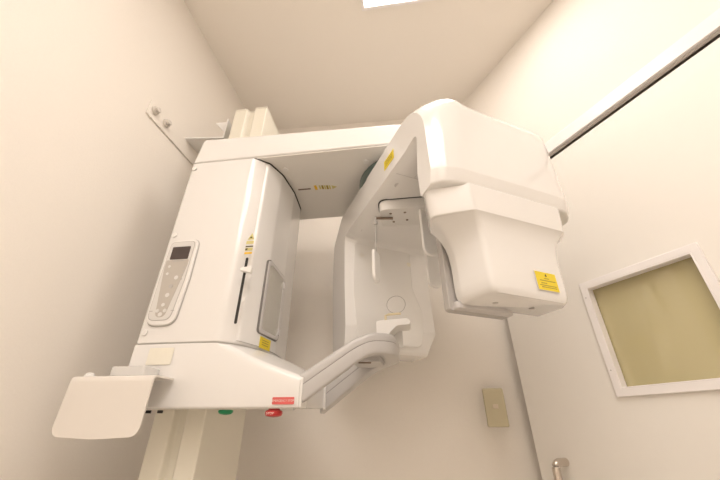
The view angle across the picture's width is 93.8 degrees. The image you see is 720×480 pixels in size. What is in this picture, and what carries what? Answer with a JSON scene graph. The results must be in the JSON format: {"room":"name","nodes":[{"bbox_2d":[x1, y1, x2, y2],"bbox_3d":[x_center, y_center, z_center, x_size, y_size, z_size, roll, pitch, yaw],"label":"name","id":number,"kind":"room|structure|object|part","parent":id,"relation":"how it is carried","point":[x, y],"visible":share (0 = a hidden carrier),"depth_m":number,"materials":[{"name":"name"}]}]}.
{"room":"radiology room","nodes":[
{"label":"radiology room","id":0,"kind":"room"},
{"bbox_2d":[0,0,245,479],"bbox_3d":[-0.968,-0.232,0.153,0.100,2.755,3.069,-5,-30,9],"label":"wall","id":1,"kind":"structure","parent":0,"point":[92,190],"depth_m":0.95,"materials":[{"name":"paint"}]},
{"bbox_2d":[145,99,231,164],"bbox_3d":[-0.650,-0.440,1.430,0.166,0.188,0.440,-5,-30,9],"label":"wall bracket","id":2,"kind":"object","parent":1,"relation":"attached to","point":[190,147],"visible":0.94,"depth_m":1.38,"materials":[{"name":"metal"}]},
{"bbox_3d":[-0.648,-0.401,1.457,0.172,0.006,0.115,0,-29,0],"label":"tie plate","id":3,"kind":"part","parent":2,"relation":"part of","materials":[{"name":"white plastic"}]},
{"bbox_3d":[-0.601,-0.464,1.467,0.058,0.111,0.060,0,-29,0],"label":"gusset plate","id":4,"kind":"part","parent":2,"relation":"part of","materials":[{"name":"white plastic"}]},
{"bbox_2d":[184,0,552,129],"bbox_3d":[0.424,-1.480,0.846,3.632,0.100,3.420,0,-29,0],"label":"ceiling","id":5,"kind":"structure","parent":0,"point":[312,63],"depth_m":1.69,"materials":[{"name":"paint"}]},
{"bbox_2d":[361,0,433,10],"bbox_3d":[0.294,-1.140,1.338,0.620,0.012,0.340,-4,-30,7],"label":"recessed light","id":6,"kind":"object","parent":5,"relation":"in","point":[366,4],"visible":1,"depth_m":1.50,"materials":[{"name":"white plastic"}]},
{"bbox_2d":[364,0,406,6],"bbox_3d":[0.294,-1.144,1.340,0.596,0.004,0.316,-4,-30,7],"label":"diffuser","id":7,"kind":"object","parent":6,"relation":"attached to","point":[367,3],"depth_m":1.50,"materials":[{"name":"white plastic"}]},
{"bbox_2d":[236,119,541,479],"bbox_3d":[-0.016,0.500,1.453,1.455,2.755,0.100,-3,-30,5],"label":"wall","id":8,"kind":"structure","parent":0,"point":[424,418],"depth_m":1.29,"materials":[{"name":"paint"}]},
{"bbox_2d":[482,388,508,426],"bbox_3d":[0.484,0.598,1.204,0.073,0.125,0.014,-4,-30,7],"label":"light switch","id":9,"kind":"object","parent":8,"relation":"attached to","point":[494,402],"visible":1,"depth_m":1.20,"materials":[{"name":"plastic"}]},
{"bbox_2d":[462,0,719,156],"bbox_3d":[1.270,-1.173,0.569,0.012,0.707,3.139,13,-32,-22],"label":"wall","id":10,"kind":"structure","parent":0,"point":[575,53],"depth_m":1.31,"materials":[{"name":"paint"}]},
{"bbox_2d":[545,8,719,154],"bbox_3d":[0.960,-0.583,0.950,0.012,0.052,1.750,13,-32,-22],"label":"trim","id":11,"kind":"structure","parent":10,"relation":"attached to","point":[710,25],"depth_m":1.06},
{"bbox_3d":[0.424,1.007,-0.556,3.632,0.100,3.420,0,-29,0],"label":"floor","id":12,"kind":"structure","parent":0,"visible":0},
{"bbox_2d":[52,98,568,479],"bbox_3d":[-0.056,0.434,0.856,1.184,2.282,0.799,0,-29,0],"label":"machine","id":13,"kind":"object","parent":12,"relation":"on","point":[454,184],"visible":1,"depth_m":0.88,"materials":[{"name":"paint"}]},
{"bbox_2d":[52,366,173,438],"bbox_3d":[-0.544,0.361,0.753,0.208,0.144,0.095,0,-29,0],"label":"tray","id":14,"kind":"object","parent":13,"relation":"on","point":[115,405],"depth_m":0.72,"materials":[{"name":"white plastic"}]},
{"bbox_3d":[-0.514,0.111,0.930,0.093,0.252,0.007,-4,-30,7],"label":"control panel","id":15,"kind":"part","parent":13,"relation":"part of","materials":[{"name":"white plastic"}]},
{"bbox_3d":[-0.327,0.466,0.934,0.427,0.022,0.384,-4,-30,7],"label":"underside plate","id":16,"kind":"part","parent":13,"relation":"part of","materials":[{"name":"white plastic"}]},
{"bbox_3d":[-0.306,0.081,0.911,0.032,0.020,0.012,-4,-30,7],"label":"slot lever","id":17,"kind":"part","parent":13,"relation":"part of","materials":[{"name":"white plastic"}]},
{"bbox_3d":[-0.276,0.184,1.023,0.035,0.220,0.119,-7,-30,12],"label":"mirror frame","id":18,"kind":"part","parent":13,"relation":"part of","materials":[{"name":"grey plastic"}]},
{"bbox_2d":[262,266,282,335],"bbox_3d":[-0.262,0.183,1.020,0.002,0.198,0.095,-7,-30,12],"label":"mirror","id":19,"kind":"object","parent":13,"relation":"attached to","point":[272,289],"depth_m":1.01,"materials":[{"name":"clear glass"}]},
{"bbox_3d":[-0.070,-0.246,1.298,0.959,0.109,0.400,-4,-30,7],"label":"arm","id":20,"kind":"part","parent":13,"relation":"part of","materials":[{"name":"white plastic"}]},
{"bbox_3d":[-0.015,0.333,0.889,0.236,0.136,0.275,-5,-30,9],"label":"chin rest arm","id":21,"kind":"part","parent":13,"relation":"part of","materials":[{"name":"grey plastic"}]},
{"bbox_3d":[0.024,0.317,0.918,0.087,0.046,0.109,0,-29,0],"label":"tip plate","id":22,"kind":"part","parent":13,"relation":"part of","materials":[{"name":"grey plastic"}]},
{"bbox_3d":[0.048,-0.018,1.035,0.007,0.128,0.006,11,-31,-19],"label":"temple rod","id":23,"kind":"part","parent":13,"relation":"part of","materials":[{"name":"grey plastic"}]},
{"bbox_3d":[0.078,-0.070,1.078,0.054,0.008,0.008,0,-29,0],"label":"support rod","id":24,"kind":"part","parent":13,"relation":"part of","materials":[{"name":"brown metal"}]},
{"bbox_3d":[0.103,0.298,1.009,0.050,0.050,0.003,-4,-30,7],"label":"rest plate","id":25,"kind":"part","parent":13,"relation":"part of","materials":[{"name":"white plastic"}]},
{"bbox_3d":[0.219,0.042,1.083,0.410,0.547,0.744,11,-31,-19],"label":"rotating arm","id":26,"kind":"part","parent":13,"relation":"part of","materials":[{"name":"white plastic"}]},
{"bbox_3d":[0.272,0.001,0.847,0.183,0.389,0.019,11,-31,-19],"label":"detector plate","id":27,"kind":"part","parent":13,"relation":"part of","materials":[{"name":"grey plastic"}]},
{"bbox_3d":[1.530,-0.191,-0.493,1.000,2.048,1.953,0,-29,0],"label":"wall","id":28,"kind":"structure","parent":0,"visible":0},
{"bbox_2d":[507,38,719,479],"bbox_3d":[0.799,0.499,0.714,0.104,2.020,1.017,13,-32,-22],"label":"door","id":29,"kind":"structure","parent":28,"relation":"in","point":[621,381],"depth_m":0.97,"materials":[{"name":"paint"}]},
{"bbox_3d":[0.606,0.808,0.952,0.064,0.322,0.023,13,-32,-22],"label":"handle","id":30,"kind":"part","parent":29,"relation":"part of","materials":[{"name":"metal"}]},
{"label":"outside","id":31,"kind":"structure","parent":0,"visible":0},
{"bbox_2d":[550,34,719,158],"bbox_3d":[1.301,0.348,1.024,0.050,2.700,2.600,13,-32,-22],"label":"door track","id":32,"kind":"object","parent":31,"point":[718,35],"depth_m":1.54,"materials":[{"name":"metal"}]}
]}

